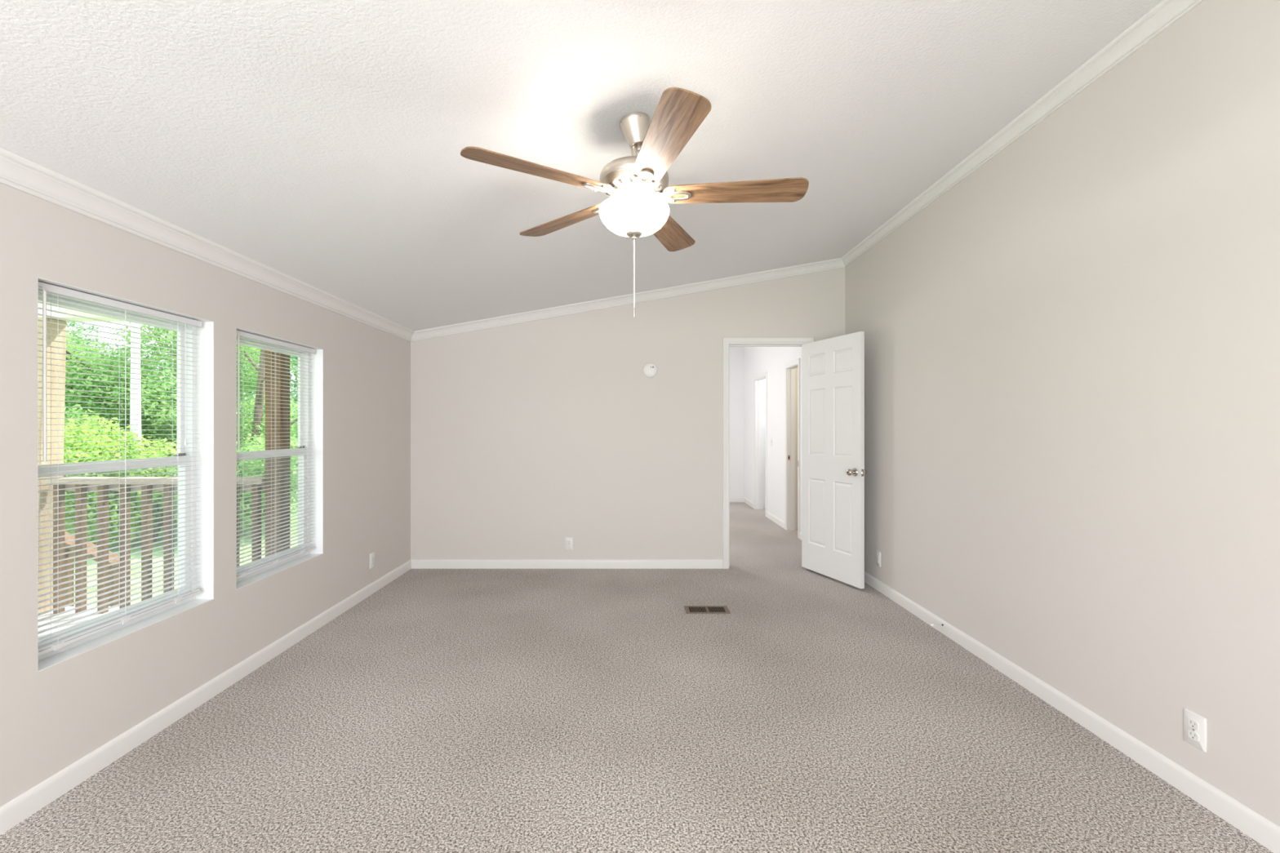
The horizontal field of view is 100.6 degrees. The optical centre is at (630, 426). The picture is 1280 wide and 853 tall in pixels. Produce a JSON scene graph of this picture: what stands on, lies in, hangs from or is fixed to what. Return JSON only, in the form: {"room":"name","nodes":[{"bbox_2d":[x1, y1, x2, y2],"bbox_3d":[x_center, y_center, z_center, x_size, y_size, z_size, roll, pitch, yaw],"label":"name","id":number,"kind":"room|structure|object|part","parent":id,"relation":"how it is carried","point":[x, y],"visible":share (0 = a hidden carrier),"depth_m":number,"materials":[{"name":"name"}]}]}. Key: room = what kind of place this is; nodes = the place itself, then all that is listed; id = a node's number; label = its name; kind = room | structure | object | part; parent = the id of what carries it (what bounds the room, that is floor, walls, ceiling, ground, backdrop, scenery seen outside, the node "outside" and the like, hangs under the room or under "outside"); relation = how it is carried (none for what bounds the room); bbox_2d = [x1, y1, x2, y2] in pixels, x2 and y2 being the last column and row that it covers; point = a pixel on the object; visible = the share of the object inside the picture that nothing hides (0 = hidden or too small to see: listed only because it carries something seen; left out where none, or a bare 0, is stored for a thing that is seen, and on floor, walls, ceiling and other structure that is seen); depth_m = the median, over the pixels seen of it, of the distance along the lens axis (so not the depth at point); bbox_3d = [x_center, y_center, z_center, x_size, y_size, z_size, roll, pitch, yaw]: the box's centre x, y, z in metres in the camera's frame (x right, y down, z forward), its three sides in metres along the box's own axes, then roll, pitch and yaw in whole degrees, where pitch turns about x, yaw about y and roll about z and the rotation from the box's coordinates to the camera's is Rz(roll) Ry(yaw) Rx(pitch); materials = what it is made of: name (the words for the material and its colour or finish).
{"room":"empty bedroom","nodes":[
{"label":"empty bedroom","id":0,"kind":"room"},
{"bbox_2d":[0,182,410,807],"bbox_3d":[-2.060,0.225,3.750,0.120,2.130,10.940,0,0,0],"label":"wall","id":1,"kind":"structure","parent":0,"point":[51,717],"depth_m":2.34,"materials":[{"name":"white paint"}]},
{"bbox_2d":[37,277,213,671],"bbox_3d":[-2.075,0.162,2.172,0.150,1.333,0.759,0,0,0],"label":"window","id":2,"kind":"structure","parent":1,"relation":"in","point":[205,374],"depth_m":2.51,"materials":[{"name":"white plastic"}]},
{"bbox_3d":[-2.125,-0.148,2.172,0.018,0.661,0.707,0,0,0],"label":"sash","id":3,"kind":"part","parent":2,"relation":"part of","materials":[{"name":"white plastic"}]},
{"bbox_3d":[-2.102,0.469,2.172,0.024,0.666,0.707,0,0,0],"label":"sash","id":4,"kind":"part","parent":2,"relation":"part of","materials":[{"name":"white plastic"}]},
{"bbox_2d":[38,281,201,656],"bbox_3d":[-2.035,0.146,2.162,0.049,1.290,0.719,0,0,0],"label":"window blind","id":5,"kind":"object","parent":2,"relation":"attached to","point":[45,288],"visible":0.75,"depth_m":2.09,"materials":[{"name":"white plastic"}]},
{"bbox_3d":[-2.046,0.151,1.894,0.027,1.247,0.013,0,0,0],"label":"ladder cord","id":6,"kind":"part","parent":5,"relation":"part of","materials":[{"name":"white fabric"}]},
{"bbox_3d":[-2.046,0.779,2.162,0.025,0.021,0.713,0,0,0],"label":"rail","id":7,"kind":"part","parent":5,"relation":"part of","materials":[{"name":"white plastic"}]},
{"bbox_3d":[-2.046,0.151,2.147,0.027,1.247,0.013,0,0,0],"label":"ladder cord","id":8,"kind":"part","parent":5,"relation":"part of","materials":[{"name":"white fabric"}]},
{"bbox_3d":[-2.046,0.151,2.396,0.027,1.247,0.013,0,0,0],"label":"ladder cord","id":9,"kind":"part","parent":5,"relation":"part of","materials":[{"name":"white fabric"}]},
{"bbox_3d":[-2.029,-0.206,2.420,0.009,0.552,0.002,0,0,0],"label":"lift cord","id":10,"kind":"part","parent":5,"relation":"part of","materials":[{"name":"white fabric"}]},
{"bbox_2d":[0,560,411,835],"bbox_3d":[-1.994,1.249,1.620,0.012,0.082,6.440,0,0,0],"label":"baseboard","id":11,"kind":"structure","parent":1,"relation":"attached to","point":[21,807],"depth_m":2.24,"materials":[{"name":"white paint"}]},
{"bbox_2d":[0,147,414,342],"bbox_3d":[-1.970,-0.817,1.620,0.060,0.086,6.440,0,0,0],"label":"trim","id":12,"kind":"structure","parent":1,"relation":"attached to","point":[20,173],"depth_m":2.22,"materials":[{"name":"white paint"}]},
{"bbox_2d":[235,327,323,589],"bbox_3d":[-2.075,0.162,3.079,0.150,1.333,0.763,0,0,0],"label":"window","id":13,"kind":"structure","parent":1,"relation":"in","point":[312,420],"depth_m":3.44,"materials":[{"name":"white plastic"}]},
{"bbox_3d":[-2.125,-0.148,3.079,0.018,0.661,0.711,0,0,0],"label":"sash","id":14,"kind":"part","parent":13,"relation":"part of","materials":[{"name":"white plastic"}]},
{"bbox_3d":[-2.102,0.469,3.079,0.024,0.666,0.711,0,0,0],"label":"sash","id":15,"kind":"part","parent":13,"relation":"part of","materials":[{"name":"white plastic"}]},
{"bbox_2d":[236,330,315,579],"bbox_3d":[-2.035,0.146,3.068,0.049,1.290,0.723,0,0,0],"label":"window blind","id":16,"kind":"object","parent":13,"relation":"attached to","point":[239,334],"visible":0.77,"depth_m":3.04,"materials":[{"name":"white plastic"}]},
{"bbox_3d":[-2.046,0.151,3.054,0.027,1.247,0.013,0,0,0],"label":"ladder cord","id":17,"kind":"part","parent":16,"relation":"part of","materials":[{"name":"white fabric"}]},
{"bbox_3d":[-2.046,0.779,3.068,0.025,0.021,0.717,0,0,0],"label":"rail","id":18,"kind":"part","parent":16,"relation":"part of","materials":[{"name":"white plastic"}]},
{"bbox_2d":[369,551,374,568],"bbox_3d":[-1.996,1.035,4.115,0.009,0.116,0.072,0,0,0],"label":"wall outlet","id":19,"kind":"object","parent":1,"relation":"attached to","point":[372,554],"visible":1,"depth_m":4.11,"materials":[{"name":"white plastic"}]},
{"bbox_2d":[0,0,1162,331],"bbox_3d":[-0.020,-1.251,3.750,4.200,0.842,10.940,0,0,0],"label":"ceiling","id":20,"kind":"structure","parent":0,"point":[319,144],"depth_m":1.94,"materials":[{"name":"white paint"}]},
{"bbox_2d":[460,87,808,317],"bbox_3d":[0.054,-0.818,2.066,1.243,0.781,1.270,0,0,0],"label":"ceiling fan","id":21,"kind":"object","parent":20,"relation":"hanging from","point":[635,184],"visible":1,"depth_m":1.99,"materials":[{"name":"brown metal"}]},
{"bbox_3d":[-0.315,-0.904,1.879,0.549,0.006,0.143,0,11,-31],"label":"blade","id":22,"kind":"part","parent":21,"relation":"part of","materials":[{"name":"brown wood"}]},
{"bbox_3d":[-0.278,-0.904,2.333,0.549,0.006,0.143,0,12,41],"label":"blade","id":23,"kind":"part","parent":21,"relation":"part of","materials":[{"name":"brown wood"}]},
{"bbox_3d":[0.016,-0.600,2.080,0.006,0.271,0.006,0,0,0],"label":"pull chain","id":24,"kind":"part","parent":21,"relation":"part of","materials":[{"name":"white plastic"}]},
{"bbox_3d":[0.016,-0.804,2.080,0.275,0.098,0.275,0,0,0],"label":"lamp shade","id":25,"kind":"part","parent":21,"relation":"part of","materials":[{"name":"white glass"}]},
{"bbox_3d":[0.105,-0.904,1.703,0.143,0.006,0.549,12,-3,-13],"label":"blade","id":26,"kind":"part","parent":21,"relation":"part of","materials":[{"name":"brown wood"}]},
{"bbox_3d":[0.166,-0.904,2.437,0.143,0.006,0.549,-12,-5,22],"label":"blade","id":27,"kind":"part","parent":21,"relation":"part of","materials":[{"name":"brown wood"}]},
{"bbox_3d":[0.402,-0.904,2.048,0.549,0.006,0.143,0,-11,5],"label":"blade","id":28,"kind":"part","parent":21,"relation":"part of","materials":[{"name":"brown wood"}]},
{"bbox_2d":[410,266,844,559],"bbox_3d":[-0.020,-0.121,4.900,3.960,2.821,0.120,0,0,0],"label":"wall","id":29,"kind":"structure","parent":0,"point":[526,437],"depth_m":4.84,"materials":[{"name":"white paint"}]},
{"bbox_2d":[410,559,722,568],"bbox_3d":[-0.579,1.249,4.834,2.842,0.082,0.012,0,0,0],"label":"baseboard","id":30,"kind":"structure","parent":29,"relation":"attached to","point":[415,563],"depth_m":4.83,"materials":[{"name":"white paint"}]},
{"bbox_2d":[564,537,573,550],"bbox_3d":[-0.557,1.067,4.835,0.072,0.116,0.009,0,0,0],"label":"wall outlet","id":31,"kind":"object","parent":29,"relation":"attached to","point":[568,540],"visible":1,"depth_m":4.83,"materials":[{"name":"white plastic"}]},
{"bbox_2d":[411,257,844,341],"bbox_3d":[-0.020,-1.153,4.810,3.960,0.757,0.060,0,0,0],"label":"trim","id":32,"kind":"structure","parent":29,"relation":"attached to","point":[837,263],"depth_m":4.82,"materials":[{"name":"white paint"}]},
{"bbox_2d":[642,362,657,377],"bbox_3d":[0.181,-0.513,4.820,0.140,0.140,0.039,0,0,0],"label":"smoke detector","id":33,"kind":"object","parent":29,"relation":"attached to","point":[650,370],"visible":1,"depth_m":4.80,"materials":[{"name":"white plastic"}]},
{"bbox_2d":[722,337,813,568],"bbox_3d":[1.258,0.238,4.900,0.831,2.104,0.152,0,0,0],"label":"door frame","id":34,"kind":"structure","parent":29,"relation":"attached to","point":[727,342],"depth_m":4.83,"materials":[{"name":"white paint"}]},
{"bbox_2d":[801,331,866,588],"bbox_3d":[1.699,0.261,4.496,0.181,2.016,0.730,0,0,-20],"label":"door","id":35,"kind":"structure","parent":29,"relation":"in","point":[833,471],"depth_m":4.44,"materials":[{"name":"white paint"}]},
{"bbox_3d":[1.751,0.361,4.204,0.071,0.066,0.066,0,0,-20],"label":"knob","id":36,"kind":"part","parent":35,"relation":"part of","materials":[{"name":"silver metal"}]},
{"bbox_2d":[0,502,1273,852],"bbox_3d":[0.590,1.340,3.750,5.420,0.100,10.940,0,0,0],"label":"floor","id":37,"kind":"structure","parent":0,"point":[443,710],"depth_m":2.19,"materials":[{"name":"carpet"}]},
{"bbox_2d":[684,605,730,613],"bbox_3d":[0.540,1.286,3.735,0.306,0.006,0.144,0,0,0],"label":"floor vent","id":38,"kind":"object","parent":37,"relation":"in","point":[689,609],"visible":1,"depth_m":3.73,"materials":[{"name":"brown metal"}]},
{"bbox_2d":[729,346,744,497],"bbox_3d":[0.030,-0.129,9.160,4.060,2.838,0.120,0,0,0],"label":"wall","id":39,"kind":"structure","parent":0,"point":[736,354],"depth_m":9.10,"materials":[{"name":"white paint"}]},
{"bbox_2d":[729,497,744,502],"bbox_3d":[-0.020,1.249,9.094,3.960,0.082,0.012,0,0,0],"label":"baseboard","id":40,"kind":"structure","parent":39,"relation":"attached to","point":[731,499],"depth_m":9.09,"materials":[{"name":"white paint"}]},
{"bbox_2d":[761,368,797,529],"bbox_3d":[2.655,0.065,6.855,1.190,2.450,3.010,0,0,0],"label":"wall","id":41,"kind":"structure","parent":0,"point":[763,381],"depth_m":8.33,"materials":[{"name":"white paint"}]},
{"bbox_2d":[744,0,1279,826],"bbox_3d":[2.020,-0.131,3.690,0.120,2.841,10.820,0,0,0],"label":"wall","id":42,"kind":"structure","parent":0,"point":[1072,351],"depth_m":2.16,"materials":[{"name":"white paint"}]},
{"bbox_2d":[743,497,753,508],"bbox_3d":[1.954,1.249,8.735,0.012,0.082,0.730,0,0,0],"label":"baseboard","id":43,"kind":"structure","parent":42,"relation":"attached to","point":[747,501],"depth_m":8.72,"materials":[{"name":"white paint"}]},
{"bbox_2d":[753,371,767,516],"bbox_3d":[2.002,0.249,7.975,0.116,2.082,0.774,0,0,0],"label":"door frame","id":44,"kind":"structure","parent":42,"relation":"attached to","point":[757,379],"depth_m":8.30,"materials":[{"name":"white paint"}]},
{"bbox_2d":[766,511,784,528],"bbox_3d":[1.954,1.249,7.140,0.012,0.082,0.880,0,0,0],"label":"baseboard","id":45,"kind":"structure","parent":42,"relation":"attached to","point":[770,516],"depth_m":7.10,"materials":[{"name":"white paint"}]},
{"bbox_2d":[784,358,799,538],"bbox_3d":[2.000,0.249,6.405,0.120,2.082,0.574,0,0,0],"label":"door frame","id":46,"kind":"structure","parent":42,"relation":"attached to","point":[789,367],"depth_m":6.63,"materials":[{"name":"white paint"}]},
{"bbox_2d":[875,550,880,567],"bbox_3d":[1.956,1.040,4.190,0.009,0.116,0.072,0,0,0],"label":"wall outlet","id":47,"kind":"object","parent":42,"relation":"attached to","point":[877,553],"visible":1,"depth_m":4.18,"materials":[{"name":"white plastic"}]},
{"bbox_2d":[929,623,942,626],"bbox_3d":[1.909,1.235,3.310,0.078,0.013,0.013,0,0,0],"label":"door stop","id":48,"kind":"object","parent":42,"relation":"attached to","point":[931,624],"visible":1,"depth_m":3.31,"materials":[{"name":"white metal"}]},
{"bbox_2d":[841,0,1204,266],"bbox_3d":[1.930,-1.488,1.620,0.060,0.066,6.440,0,0,0],"label":"trim","id":49,"kind":"structure","parent":42,"relation":"attached to","point":[1166,13],"depth_m":2.44,"materials":[{"name":"white paint"}]},
{"bbox_2d":[864,571,1279,852],"bbox_3d":[1.954,1.249,1.620,0.012,0.082,6.440,0,0,0],"label":"baseboard","id":50,"kind":"structure","parent":42,"relation":"attached to","point":[1267,833],"depth_m":2.12,"materials":[{"name":"white paint"}]},
{"bbox_2d":[1183,707,1206,752],"bbox_3d":[1.956,1.051,1.842,0.009,0.116,0.072,0,0,0],"label":"wall outlet","id":51,"kind":"object","parent":42,"relation":"attached to","point":[1194,725],"visible":1,"depth_m":1.84,"materials":[{"name":"white plastic"}]},
{"bbox_2d":[1187,718,1198,729],"bbox_3d":[1.953,1.032,1.842,0.003,0.028,0.033,0,0,0],"label":"receptacle","id":52,"kind":"object","parent":51,"relation":"attached to","point":[1193,723],"depth_m":1.84,"materials":[{"name":"white plastic"}]},
{"bbox_2d":[1187,729,1198,741],"bbox_3d":[1.953,1.071,1.842,0.003,0.028,0.033,0,0,0],"label":"receptacle","id":53,"kind":"object","parent":51,"relation":"attached to","point":[1193,735],"depth_m":1.84,"materials":[{"name":"white plastic"}]},
{"label":"outside","id":54,"kind":"structure","parent":0,"visible":0},
{"bbox_2d":[66,474,297,606],"bbox_3d":[-31.060,1.965,25.000,57.880,0.150,90.000,0,0,0],"label":"ground","id":55,"kind":"structure","parent":54,"point":[115,544],"depth_m":7.66,"materials":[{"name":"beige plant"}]},
{"bbox_2d":[66,321,102,353],"bbox_3d":[-16.226,-2.351,13.025,4.393,8.504,5.066,0,0,-25],"label":"tree","id":56,"kind":"object","parent":55,"relation":"on","point":[74,323],"visible":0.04,"depth_m":14.48,"materials":[{"name":"green plant"}]},
{"bbox_2d":[65,531,119,606],"bbox_3d":[-4.360,1.371,4.270,0.520,1.039,0.140,0,0,0],"label":"stair handrail","id":57,"kind":"object","parent":55,"relation":"on","point":[70,537],"visible":0.21,"depth_m":4.26,"materials":[{"name":"wood"}]},
{"bbox_3d":[-4.560,1.400,4.275,0.080,0.980,0.090,0,0,0],"label":"newel post","id":58,"kind":"part","parent":57,"relation":"part of","materials":[{"name":"wood"}]},
{"bbox_3d":[-4.360,0.985,4.270,0.520,0.268,0.140,0,0,0],"label":"rail","id":59,"kind":"part","parent":57,"relation":"part of","materials":[{"name":"wood"}]},
{"bbox_3d":[-4.155,1.495,4.275,0.090,0.790,0.090,0,0,0],"label":"newel post","id":60,"kind":"part","parent":57,"relation":"part of","materials":[{"name":"wood"}]},
{"bbox_2d":[63,404,120,510],"bbox_3d":[-9.627,0.746,9.208,1.837,2.300,2.527,0,0,-38],"label":"shrub","id":61,"kind":"object","parent":55,"relation":"on","point":[74,411],"visible":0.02,"depth_m":9.13,"materials":[{"name":"green plant"}]},
{"bbox_2d":[63,414,175,546],"bbox_3d":[-8.325,0.848,8.168,1.873,2.095,1.984,0,0,0],"label":"shrub","id":62,"kind":"object","parent":55,"relation":"on","point":[74,432],"visible":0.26,"depth_m":8.02,"materials":[{"name":"green plant"}]},
{"bbox_2d":[66,336,173,422],"bbox_3d":[-15.425,-0.026,15.744,4.288,5.196,4.726,0,0,-26],"label":"tree","id":63,"kind":"object","parent":55,"relation":"on","point":[105,344],"visible":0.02,"depth_m":15.53,"materials":[{"name":"green plant"}]},
{"bbox_2d":[64,327,177,511],"bbox_3d":[-11.188,-0.069,10.481,3.612,3.948,3.758,0,0,-40],"label":"tree","id":64,"kind":"object","parent":55,"relation":"on","point":[108,412],"visible":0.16,"depth_m":10.23,"materials":[{"name":"green plant"}]},
{"bbox_2d":[65,433,177,542],"bbox_3d":[-7.669,0.986,8.600,2.014,1.822,1.853,0,0,-23],"label":"shrub","id":65,"kind":"object","parent":55,"relation":"on","point":[151,452],"visible":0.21,"depth_m":8.20,"materials":[{"name":"green plant"}]},
{"bbox_2d":[129,322,142,539],"bbox_3d":[-8.338,-2.561,9.286,3.079,8.902,3.262,0,0,-45],"label":"tree","id":66,"kind":"object","parent":55,"relation":"on","point":[133,418],"visible":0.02,"depth_m":8.96,"materials":[{"name":"white plant"}]},
{"bbox_2d":[74,321,293,476],"bbox_3d":[-9.776,-1.275,11.801,3.851,6.348,3.734,0,0,-30],"label":"tree","id":67,"kind":"object","parent":55,"relation":"on","point":[143,336],"visible":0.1,"depth_m":10.90,"materials":[{"name":"green plant"}]},
{"bbox_2d":[125,331,265,439],"bbox_3d":[-17.779,-4.077,20.939,6.931,11.954,6.176,0,0,0],"label":"tree","id":68,"kind":"object","parent":55,"relation":"on","point":[174,331],"visible":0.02,"depth_m":21.75,"materials":[{"name":"green plant"}]},
{"bbox_2d":[115,344,297,515],"bbox_3d":[-8.255,-1.934,11.018,3.812,7.664,4.055,0,0,32],"label":"tree","id":69,"kind":"object","parent":55,"relation":"on","point":[260,413],"visible":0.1,"depth_m":10.73,"materials":[{"name":"green plant"}]},
{"bbox_2d":[173,434,297,532],"bbox_3d":[-6.551,1.016,9.338,2.258,1.760,2.290,0,0,0],"label":"shrub","id":70,"kind":"object","parent":55,"relation":"on","point":[247,447],"visible":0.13,"depth_m":9.14,"materials":[{"name":"green plant"}]},
{"bbox_2d":[236,346,297,492],"bbox_3d":[-9.688,-2.661,15.615,4.498,9.126,5.546,0,0,-40],"label":"tree","id":71,"kind":"object","parent":55,"relation":"on","point":[295,364],"visible":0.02,"depth_m":14.25,"materials":[{"name":"green plant"}]},
{"bbox_2d":[240,355,297,422],"bbox_3d":[-17.515,-4.864,26.953,6.142,13.518,6.058,0,0,-13],"label":"tree","id":72,"kind":"object","parent":55,"relation":"on","point":[291,357],"visible":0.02,"depth_m":25.70,"materials":[{"name":"green plant"}]},
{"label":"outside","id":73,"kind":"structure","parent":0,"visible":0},
{"bbox_2d":[38,606,119,637],"bbox_3d":[-3.060,1.265,0.260,1.880,0.150,6.520,0,0,0],"label":"porch deck","id":74,"kind":"object","parent":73,"point":[72,612],"depth_m":3.30,"materials":[{"name":"grey wood"}]},
{"bbox_2d":[38,317,66,613],"bbox_3d":[-3.800,0.248,3.430,0.140,1.885,0.140,1,0,0],"label":"porch post","id":75,"kind":"object","parent":74,"relation":"on","point":[60,422],"visible":0.24,"depth_m":3.41,"materials":[{"name":"beige wood"}]},
{"bbox_2d":[44,476,265,613],"bbox_3d":[-3.013,0.758,3.408,1.375,0.863,0.105,0,0,0],"label":"porch railing","id":76,"kind":"object","parent":74,"relation":"on","point":[54,481],"visible":0.33,"depth_m":3.38,"materials":[{"name":"brown wood"}]},
{"bbox_3d":[-3.013,0.346,3.408,1.375,0.038,0.105,0,0,0],"label":"rail","id":77,"kind":"part","parent":76,"relation":"part of","materials":[{"name":"wood"}]},
{"bbox_3d":[-3.013,0.390,3.438,1.375,0.050,0.033,0,0,0],"label":"sub rail","id":78,"kind":"part","parent":76,"relation":"part of","materials":[{"name":"wood"}]},
{"bbox_2d":[265,350,289,556],"bbox_3d":[-2.275,0.247,3.430,0.100,1.885,0.100,0,0,0],"label":"porch post","id":79,"kind":"object","parent":74,"relation":"on","point":[286,433],"visible":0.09,"depth_m":3.38,"materials":[{"name":"brown wood"}]},
{"bbox_2d":[38,301,129,321],"bbox_3d":[-2.975,-0.802,3.450,1.710,0.215,0.140,0,0,0],"label":"beam","id":80,"kind":"structure","parent":79,"relation":"on","point":[40,305],"depth_m":3.38,"materials":[{"name":"white"}]}
]}

